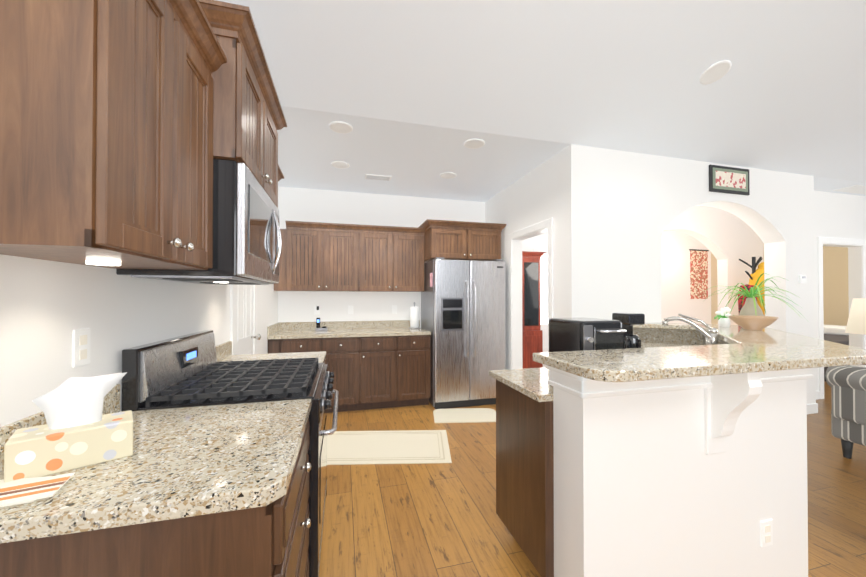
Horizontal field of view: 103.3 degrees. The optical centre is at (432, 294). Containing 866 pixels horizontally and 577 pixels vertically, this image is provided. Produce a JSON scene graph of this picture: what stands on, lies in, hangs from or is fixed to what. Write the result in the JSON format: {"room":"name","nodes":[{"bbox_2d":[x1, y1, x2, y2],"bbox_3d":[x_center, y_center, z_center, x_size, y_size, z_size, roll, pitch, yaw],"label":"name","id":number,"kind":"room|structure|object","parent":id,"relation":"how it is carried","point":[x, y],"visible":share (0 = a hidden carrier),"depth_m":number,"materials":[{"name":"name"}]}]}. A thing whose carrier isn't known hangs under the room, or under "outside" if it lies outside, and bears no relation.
{"room":"kitchen","nodes":[
{"label":"kitchen","id":0,"kind":"room"},
{"bbox_2d":[0,186,278,426],"bbox_3d":[-0.783,-1.332,-0.362,0.120,5.291,9.870,0,-1,-15],"label":"wall","id":1,"kind":"structure","parent":0,"point":[47,307],"depth_m":1.08,"materials":[{"name":"white paint"}]},
{"bbox_2d":[72,328,90,367],"bbox_3d":[-1.094,0.163,1.068,0.008,0.115,0.070,0,-1,-15],"label":"electrical outlet","id":2,"kind":"object","parent":1,"relation":"attached to","point":[81,347],"visible":1,"depth_m":1.06,"materials":[{"name":"white plastic"}]},
{"bbox_2d":[0,0,226,269],"bbox_3d":[-0.881,-0.493,0.959,0.357,0.820,0.730,0,-1,-15],"label":"upper cabinet","id":3,"kind":"object","parent":1,"relation":"attached to","point":[106,133],"visible":1,"depth_m":0.72,"materials":[{"name":"brown wood"}]},
{"bbox_2d":[198,0,286,206],"bbox_3d":[-1.014,-0.795,1.647,0.447,0.545,0.897,0,-1,-15],"label":"upper cabinet","id":4,"kind":"object","parent":1,"relation":"attached to","point":[249,120],"visible":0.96,"depth_m":1.35,"materials":[{"name":"brown wood"}]},
{"bbox_2d":[116,158,281,284],"bbox_3d":[-1.011,-0.289,1.652,0.457,0.461,0.760,0,-1,-15],"label":"microwave","id":5,"kind":"object","parent":4,"relation":"attached to","point":[247,241],"visible":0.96,"depth_m":1.33,"materials":[{"name":"silver metal"}]},
{"bbox_2d":[230,285,260,354],"bbox_3d":[-1.515,0.288,2.823,0.085,2.105,0.700,0,-1,-15],"label":"door","id":6,"kind":"structure","parent":1,"relation":"attached to","point":[243,304],"depth_m":2.77,"materials":[{"name":"white wood"}]},
{"bbox_2d":[267,324,278,335],"bbox_3d":[-1.846,0.391,3.973,0.020,0.100,0.630,0,-1,-15],"label":"backsplash","id":7,"kind":"structure","parent":1,"relation":"attached to","point":[275,327],"depth_m":3.84,"materials":[{"name":"beige stone"}]},
{"bbox_2d":[278,165,283,180],"bbox_3d":[-1.216,-0.482,2.239,0.357,0.820,0.590,0,-1,-15],"label":"upper cabinet","id":8,"kind":"object","parent":1,"relation":"attached to","point":[280,175],"depth_m":2.48,"materials":[{"name":"brown wood"}]},
{"bbox_2d":[278,186,484,327],"bbox_3d":[-0.606,-0.003,4.712,3.040,2.720,0.120,0,-1,-15],"label":"wall","id":9,"kind":"structure","parent":0,"point":[315,205],"depth_m":4.55,"materials":[{"name":"white paint"}]},
{"bbox_2d":[314,306,319,314],"bbox_3d":[-1.491,0.197,4.401,0.070,0.115,0.030,0,-1,-15],"label":"electrical outlet","id":10,"kind":"object","parent":9,"relation":"attached to","point":[316,308],"depth_m":4.41,"materials":[{"name":"white plastic"}]},
{"bbox_2d":[286,221,365,291],"bbox_3d":[-1.332,-0.455,4.296,0.910,0.818,0.317,0,-1,-15],"label":"upper cabinet","id":11,"kind":"object","parent":9,"relation":"attached to","point":[317,256],"depth_m":4.15,"materials":[{"name":"brown wood"}]},
{"bbox_2d":[279,320,409,331],"bbox_3d":[-1.062,0.396,4.514,1.812,0.100,0.020,0,-1,-15],"label":"backsplash","id":12,"kind":"structure","parent":9,"relation":"attached to","point":[283,327],"depth_m":4.50,"materials":[{"name":"beige stone"}]},
{"bbox_2d":[348,306,352,313],"bbox_3d":[-1.088,0.198,4.519,0.070,0.115,0.006,0,-1,-15],"label":"electrical outlet","id":13,"kind":"object","parent":9,"relation":"attached to","point":[350,310],"depth_m":4.52,"materials":[{"name":"white plastic"}]},
{"bbox_2d":[392,305,396,313],"bbox_3d":[-0.527,0.199,4.666,0.070,0.115,0.006,0,-1,-15],"label":"electrical outlet","id":14,"kind":"object","parent":9,"relation":"attached to","point":[394,307],"depth_m":4.66,"materials":[{"name":"white plastic"}]},
{"bbox_2d":[366,225,424,291],"bbox_3d":[-0.586,-0.454,4.492,0.908,0.818,0.317,0,-1,-15],"label":"upper cabinet","id":15,"kind":"object","parent":9,"relation":"attached to","point":[394,254],"depth_m":4.36,"materials":[{"name":"brown wood"}]},
{"bbox_2d":[418,219,505,262],"bbox_3d":[0.352,-0.673,4.556,1.055,0.458,0.672,0,-1,-15],"label":"upper cabinet","id":16,"kind":"object","parent":9,"relation":"attached to","point":[456,240],"visible":0.94,"depth_m":4.27,"materials":[{"name":"brown wood"}]},
{"bbox_2d":[485,153,557,369],"bbox_3d":[0.937,-0.004,4.584,0.120,2.720,2.610,0,-1,-15],"label":"wall","id":17,"kind":"structure","parent":0,"point":[528,199],"depth_m":3.86,"materials":[{"name":"white paint"}]},
{"bbox_2d":[508,218,552,368],"bbox_3d":[1.131,0.295,3.841,0.152,2.110,0.920,0,-1,-15],"label":"trim","id":18,"kind":"structure","parent":17,"relation":"attached to","point":[516,238],"depth_m":4.20,"materials":[{"name":"white wood"}]},
{"bbox_2d":[522,232,547,366],"bbox_3d":[1.473,0.009,6.032,1.650,2.720,0.120,0,-1,-15],"label":"wall","id":19,"kind":"structure","parent":0,"point":[540,241],"depth_m":6.09,"materials":[{"name":"beige paint"}]},
{"bbox_2d":[533,249,547,328],"bbox_3d":[1.970,-0.106,6.088,0.420,1.410,0.024,0,-1,-15],"label":"door frame","id":20,"kind":"structure","parent":19,"relation":"in","point":[544,291],"depth_m":6.09,"materials":[{"name":"white wood"}]},
{"bbox_2d":[217,0,865,201],"bbox_3d":[4.379,-2.722,1.948,11.270,2.671,11.700,0,-1,-15],"label":"ceiling","id":21,"kind":"structure","parent":0,"point":[786,93],"depth_m":2.54,"materials":[{"name":"white paint"}]},
{"bbox_2d":[331,161,349,168],"bbox_3d":[-0.974,-1.384,3.604,0.190,0.045,0.190,0,-1,-15],"label":"recessed light","id":22,"kind":"object","parent":21,"relation":"in","point":[340,164],"visible":0.92,"depth_m":3.59,"materials":[{"name":"white plastic"}]},
{"bbox_2d":[329,121,352,132],"bbox_3d":[-0.756,-1.391,2.814,0.190,0.045,0.190,0,-1,-15],"label":"recessed light","id":23,"kind":"object","parent":21,"relation":"in","point":[339,127],"visible":0.92,"depth_m":2.81,"materials":[{"name":"white plastic"}]},
{"bbox_2d":[365,174,391,180],"bbox_3d":[-0.634,-1.363,3.963,0.297,0.010,0.155,0,-1,-15],"label":"ceiling vent","id":24,"kind":"object","parent":21,"relation":"in","point":[367,176],"depth_m":3.96,"materials":[{"name":"white metal"}]},
{"bbox_2d":[440,172,456,178],"bbox_3d":[0.175,-1.381,3.916,0.190,0.045,0.190,0,-1,-15],"label":"recessed light","id":25,"kind":"object","parent":21,"relation":"in","point":[447,175],"visible":0.85,"depth_m":3.91,"materials":[{"name":"white plastic"}]},
{"bbox_2d":[464,139,484,148],"bbox_3d":[0.376,-1.388,3.110,0.190,0.045,0.190,0,-1,-15],"label":"recessed light","id":26,"kind":"object","parent":21,"relation":"in","point":[474,143],"visible":0.98,"depth_m":3.10,"materials":[{"name":"white plastic"}]},
{"bbox_2d":[699,60,731,84],"bbox_3d":[2.080,-1.647,2.524,0.190,0.084,0.182,0,-1,-15],"label":"recessed light","id":27,"kind":"object","parent":21,"relation":"in","point":[715,72],"visible":1,"depth_m":2.52,"materials":[{"name":"white plastic"}]},
{"bbox_2d":[833,185,865,194],"bbox_3d":[5.523,-1.360,4.413,0.687,0.010,0.230,0,-1,-15],"label":"ceiling vent","id":28,"kind":"object","parent":21,"relation":"in","point":[859,189],"depth_m":4.41,"materials":[{"name":"white metal"}]},
{"bbox_2d":[319,381,865,576],"bbox_3d":[2.778,1.361,1.648,15.100,0.060,12.000,0,-1,-15],"label":"floor","id":29,"kind":"structure","parent":0,"point":[417,520],"depth_m":2.13,"materials":[{"name":"brown wood"}]},
{"bbox_2d":[0,384,311,576],"bbox_3d":[-0.716,0.820,0.979,0.692,1.010,0.668,0,-1,-15],"label":"base cabinet","id":30,"kind":"object","parent":29,"relation":"on","point":[213,491],"visible":0.96,"depth_m":0.74,"materials":[{"name":"beige stone"}]},
{"bbox_2d":[0,472,74,506],"bbox_3d":[-0.866,0.405,0.696,0.196,0.012,0.146,0,-1,-15],"label":"napkins","id":31,"kind":"object","parent":30,"relation":"on","point":[22,491],"visible":0.96,"depth_m":0.71,"materials":[{"name":"beige paper"}]},
{"bbox_2d":[4,372,132,481],"bbox_3d":[-0.887,0.306,0.852,0.210,0.213,0.116,0,-1,-43],"label":"tissue box","id":32,"kind":"object","parent":30,"relation":"on","point":[78,430],"visible":1,"depth_m":0.82,"materials":[{"name":"white cardboard"}]},
{"bbox_2d":[121,330,338,576],"bbox_3d":[-0.855,0.766,1.684,0.746,1.130,0.758,0,-1,-15],"label":"range","id":33,"kind":"object","parent":29,"relation":"on","point":[187,370],"visible":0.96,"depth_m":1.43,"materials":[{"name":"black"}]},
{"bbox_2d":[215,341,325,363],"bbox_3d":[-1.057,0.831,2.282,0.692,1.010,0.498,0,-1,-15],"label":"base cabinet","id":34,"kind":"object","parent":29,"relation":"on","point":[223,351],"visible":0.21,"depth_m":2.35,"materials":[{"name":"brown wood"}]},
{"bbox_2d":[268,336,286,353],"bbox_3d":[-1.762,0.916,4.003,0.200,0.870,0.646,0,-1,-15],"label":"base cabinet","id":35,"kind":"object","parent":29,"relation":"on","point":[279,345],"depth_m":3.71,"materials":[{"name":"brown wood"}]},
{"bbox_2d":[287,336,330,363],"bbox_3d":[-1.505,0.917,4.070,0.508,0.870,0.646,0,-1,-15],"label":"base cabinet","id":36,"kind":"object","parent":29,"relation":"on","point":[294,343],"depth_m":3.78,"materials":[{"name":"brown wood"}]},
{"bbox_2d":[327,336,366,412],"bbox_3d":[-1.122,0.918,4.170,0.556,0.870,0.646,0,-1,-15],"label":"base cabinet","id":37,"kind":"object","parent":29,"relation":"on","point":[346,355],"depth_m":3.90,"materials":[{"name":"brown wood"}]},
{"bbox_2d":[267,328,426,339],"bbox_3d":[-0.982,0.463,4.209,1.812,0.040,0.650,0,-1,-15],"label":"countertop","id":38,"kind":"structure","parent":37,"relation":"on","point":[290,331],"depth_m":4.04,"materials":[{"name":"beige stone"}]},
{"bbox_2d":[315,318,327,330],"bbox_3d":[-1.386,0.362,4.256,0.140,0.160,0.100,0,-1,-15],"label":"phone","id":39,"kind":"object","parent":38,"relation":"on","point":[322,328],"visible":1,"depth_m":4.22,"materials":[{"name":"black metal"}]},
{"bbox_2d":[409,302,419,328],"bbox_3d":[-0.247,0.271,4.566,0.150,0.348,0.150,0,-1,-15],"label":"paper towel","id":40,"kind":"object","parent":38,"relation":"on","point":[414,316],"visible":1,"depth_m":4.52,"materials":[{"name":"white paper"}]},
{"bbox_2d":[367,336,402,409],"bbox_3d":[-0.715,0.919,4.277,0.555,0.870,0.646,0,-1,-15],"label":"base cabinet","id":41,"kind":"object","parent":29,"relation":"on","point":[378,364],"depth_m":4.00,"materials":[{"name":"brown wood"}]},
{"bbox_2d":[327,430,451,464],"bbox_3d":[-0.480,1.337,3.038,1.240,0.010,0.670,0,0,-2],"label":"kitchen rug","id":42,"kind":"object","parent":29,"relation":"on","point":[389,447],"visible":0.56,"depth_m":2.99,"materials":[{"name":"beige fabric"}]},
{"bbox_2d":[403,332,430,406],"bbox_3d":[-0.342,0.919,4.375,0.488,0.870,0.646,0,-1,-15],"label":"base cabinet","id":43,"kind":"object","parent":29,"relation":"on","point":[416,349],"depth_m":4.10,"materials":[{"name":"brown wood"}]},
{"bbox_2d":[421,257,505,408],"bbox_3d":[0.378,0.457,4.437,0.910,1.795,0.803,0,-1,-15],"label":"fridge","id":44,"kind":"object","parent":29,"relation":"on","point":[463,311],"visible":0.94,"depth_m":4.11,"materials":[{"name":"silver metal"}]},
{"bbox_2d":[430,273,432,286],"bbox_3d":[-0.021,-0.183,4.143,0.010,0.170,0.100,0,-1,-15],"label":"potholder","id":45,"kind":"object","parent":44,"relation":"hanging from","point":[431,279],"visible":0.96,"depth_m":4.11,"materials":[{"name":"pink"}]},
{"bbox_2d":[433,408,495,422],"bbox_3d":[0.367,1.344,3.829,0.720,0.009,0.440,0,0,-3],"label":"area rug","id":46,"kind":"object","parent":29,"relation":"on","point":[465,415],"visible":0.83,"depth_m":3.80,"materials":[{"name":"beige fabric"}]},
{"bbox_2d":[522,251,545,368],"bbox_3d":[1.577,0.332,5.769,0.460,2.068,0.425,0,-1,-15],"label":"china cabinet","id":47,"kind":"object","parent":29,"relation":"on","point":[532,337],"visible":0.54,"depth_m":5.61,"materials":[{"name":"red wood"}]},
{"bbox_2d":[545,322,848,576],"bbox_3d":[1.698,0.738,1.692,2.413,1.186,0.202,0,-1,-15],"label":"kitchen island","id":48,"kind":"object","parent":29,"relation":"on","point":[666,449],"depth_m":1.43,"materials":[{"name":"white paint"}]},
{"bbox_2d":[489,370,548,401],"bbox_3d":[1.368,0.452,2.417,2.257,0.031,1.386,0,-1,-15],"label":"countertop","id":49,"kind":"structure","parent":48,"relation":"on","point":[529,391],"depth_m":1.65,"materials":[{"name":"beige stone"}]},
{"bbox_2d":[533,346,865,385],"bbox_3d":[1.631,0.280,2.296,2.704,0.037,1.757,0,-1,-15],"label":"countertop","id":50,"kind":"structure","parent":48,"relation":"on","point":[620,370],"depth_m":1.30,"materials":[{"name":"beige stone"}]},
{"bbox_2d":[549,317,626,351],"bbox_3d":[0.826,0.281,1.848,0.250,0.300,0.342,0,-1,-15],"label":"toaster oven","id":51,"kind":"object","parent":50,"relation":"on","point":[575,334],"visible":0.42,"depth_m":1.74,"materials":[{"name":"black metal"}]},
{"bbox_2d":[612,313,644,348],"bbox_3d":[1.347,0.281,2.348,0.126,0.310,0.182,0,-1,-15],"label":"coffee maker","id":52,"kind":"object","parent":50,"relation":"on","point":[630,338],"visible":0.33,"depth_m":2.30,"materials":[{"name":"black plastic"}]},
{"bbox_2d":[714,307,730,326],"bbox_3d":[2.450,0.184,2.912,0.220,0.164,0.161,0,-1,-15],"label":"flowers","id":53,"kind":"object","parent":50,"relation":"on","point":[723,314],"visible":0.98,"depth_m":2.86,"materials":[{"name":"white plant"}]},
{"bbox_2d":[704,273,801,315],"bbox_3d":[2.677,0.044,2.873,0.642,0.442,0.686,0,-1,-15],"label":"plant","id":54,"kind":"object","parent":50,"relation":"on","point":[750,307],"visible":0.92,"depth_m":2.84,"materials":[{"name":"green plant"}]},
{"bbox_2d":[728,315,778,329],"bbox_3d":[2.428,0.213,2.600,0.284,0.100,0.284,0,-1,-15],"label":"bowl","id":55,"kind":"object","parent":50,"relation":"on","point":[752,322],"visible":1,"depth_m":2.54,"materials":[{"name":"beige ceramic"}]},
{"bbox_2d":[824,325,848,380],"bbox_3d":[6.929,0.983,6.564,2.080,0.780,2.100,0,-1,-15],"label":"bed","id":56,"kind":"object","parent":29,"relation":"on","point":[835,333],"visible":0.04,"depth_m":6.15,"materials":[{"name":"grey"}]},
{"bbox_2d":[825,365,865,458],"bbox_3d":[3.858,0.843,2.494,0.990,0.990,0.960,0,-1,-11],"label":"armchair","id":57,"kind":"object","parent":29,"relation":"on","point":[846,384],"visible":1,"depth_m":2.76,"materials":[{"name":"grey fabric"}]},
{"bbox_3d":[4.961,1.045,3.856,0.480,0.610,0.480,0,-1,-15],"label":"side table","id":58,"kind":"object","parent":29,"relation":"on","visible":0},
{"bbox_2d":[845,298,865,334],"bbox_3d":[4.961,0.389,3.862,0.400,0.700,0.400,0,-1,-15],"label":"table lamp","id":59,"kind":"object","parent":58,"relation":"on","point":[856,323],"visible":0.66,"depth_m":3.86,"materials":[{"name":"beige fabric"}]},
{"bbox_2d":[501,314,703,389],"bbox_3d":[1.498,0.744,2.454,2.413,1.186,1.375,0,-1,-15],"label":"countertop","id":60,"kind":"structure","parent":0,"point":[531,376],"depth_m":1.89,"materials":[{"name":"white stone"}]},
{"bbox_2d":[661,230,710,323],"bbox_3d":[3.603,0.004,5.556,2.470,2.720,0.120,0,-1,-15],"label":"wall","id":61,"kind":"structure","parent":0,"point":[676,299],"depth_m":5.61,"materials":[{"name":"beige paint"}]},
{"bbox_2d":[689,249,708,298],"bbox_3d":[4.438,-0.344,5.705,0.400,0.820,0.019,0,-1,-15],"label":"tapestry","id":62,"kind":"object","parent":61,"relation":"attached to","point":[698,272],"visible":0.93,"depth_m":5.70,"materials":[{"name":"red"}]},
{"bbox_2d":[558,144,815,403],"bbox_3d":[2.798,-0.012,3.619,3.230,2.720,0.200,0,-1,-15],"label":"wall","id":63,"kind":"structure","parent":0,"point":[619,211],"depth_m":3.33,"materials":[{"name":"white paint"}]},
{"bbox_2d":[709,164,749,194],"bbox_3d":[3.117,-1.205,3.595,0.550,0.275,0.025,0,-1,-15],"label":"picture","id":64,"kind":"object","parent":63,"relation":"attached to","point":[729,180],"visible":1,"depth_m":3.58,"materials":[{"name":"black"}]},
{"bbox_2d":[799,275,806,282],"bbox_3d":[4.176,-0.178,3.865,0.100,0.095,0.023,0,-1,-15],"label":"thermostat","id":65,"kind":"object","parent":63,"relation":"attached to","point":[802,278],"visible":0.96,"depth_m":3.85,"materials":[{"name":"white plastic"}]},
{"bbox_2d":[807,391,819,413],"bbox_3d":[3.135,1.294,3.772,3.994,0.110,0.374,0,-1,-15],"label":"baseboard","id":66,"kind":"structure","parent":63,"relation":"attached to","point":[812,408],"depth_m":3.89,"materials":[{"name":"white"}]},
{"bbox_2d":[663,206,763,324],"bbox_3d":[3.539,-0.002,4.774,2.750,2.720,0.140,0,-1,-15],"label":"wall","id":67,"kind":"structure","parent":0,"point":[728,240],"depth_m":4.90,"materials":[{"name":"beige paint"}]},
{"bbox_2d":[711,253,717,323],"bbox_3d":[4.655,0.010,6.178,0.120,2.720,3.210,0,-1,-15],"label":"wall","id":68,"kind":"structure","parent":0,"point":[714,297],"depth_m":5.74,"materials":[{"name":"white paint"}]},
{"bbox_2d":[738,257,764,315],"bbox_3d":[4.401,0.417,4.658,0.600,1.880,0.396,0,-1,-15],"label":"painting","id":69,"kind":"object","parent":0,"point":[754,276],"visible":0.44,"depth_m":4.61},
{"bbox_2d":[763,190,865,390],"bbox_3d":[6.649,-0.001,4.958,5.140,2.720,0.120,0,-1,-15],"label":"wall","id":70,"kind":"structure","parent":0,"point":[838,215],"depth_m":4.69,"materials":[{"name":"white paint"}]},
{"bbox_2d":[817,237,865,398],"bbox_3d":[5.480,0.299,4.644,0.970,2.115,0.141,0,-1,-15],"label":"door frame","id":71,"kind":"structure","parent":70,"relation":"attached to","point":[856,268],"depth_m":4.69,"materials":[{"name":"white wood"}]}
]}

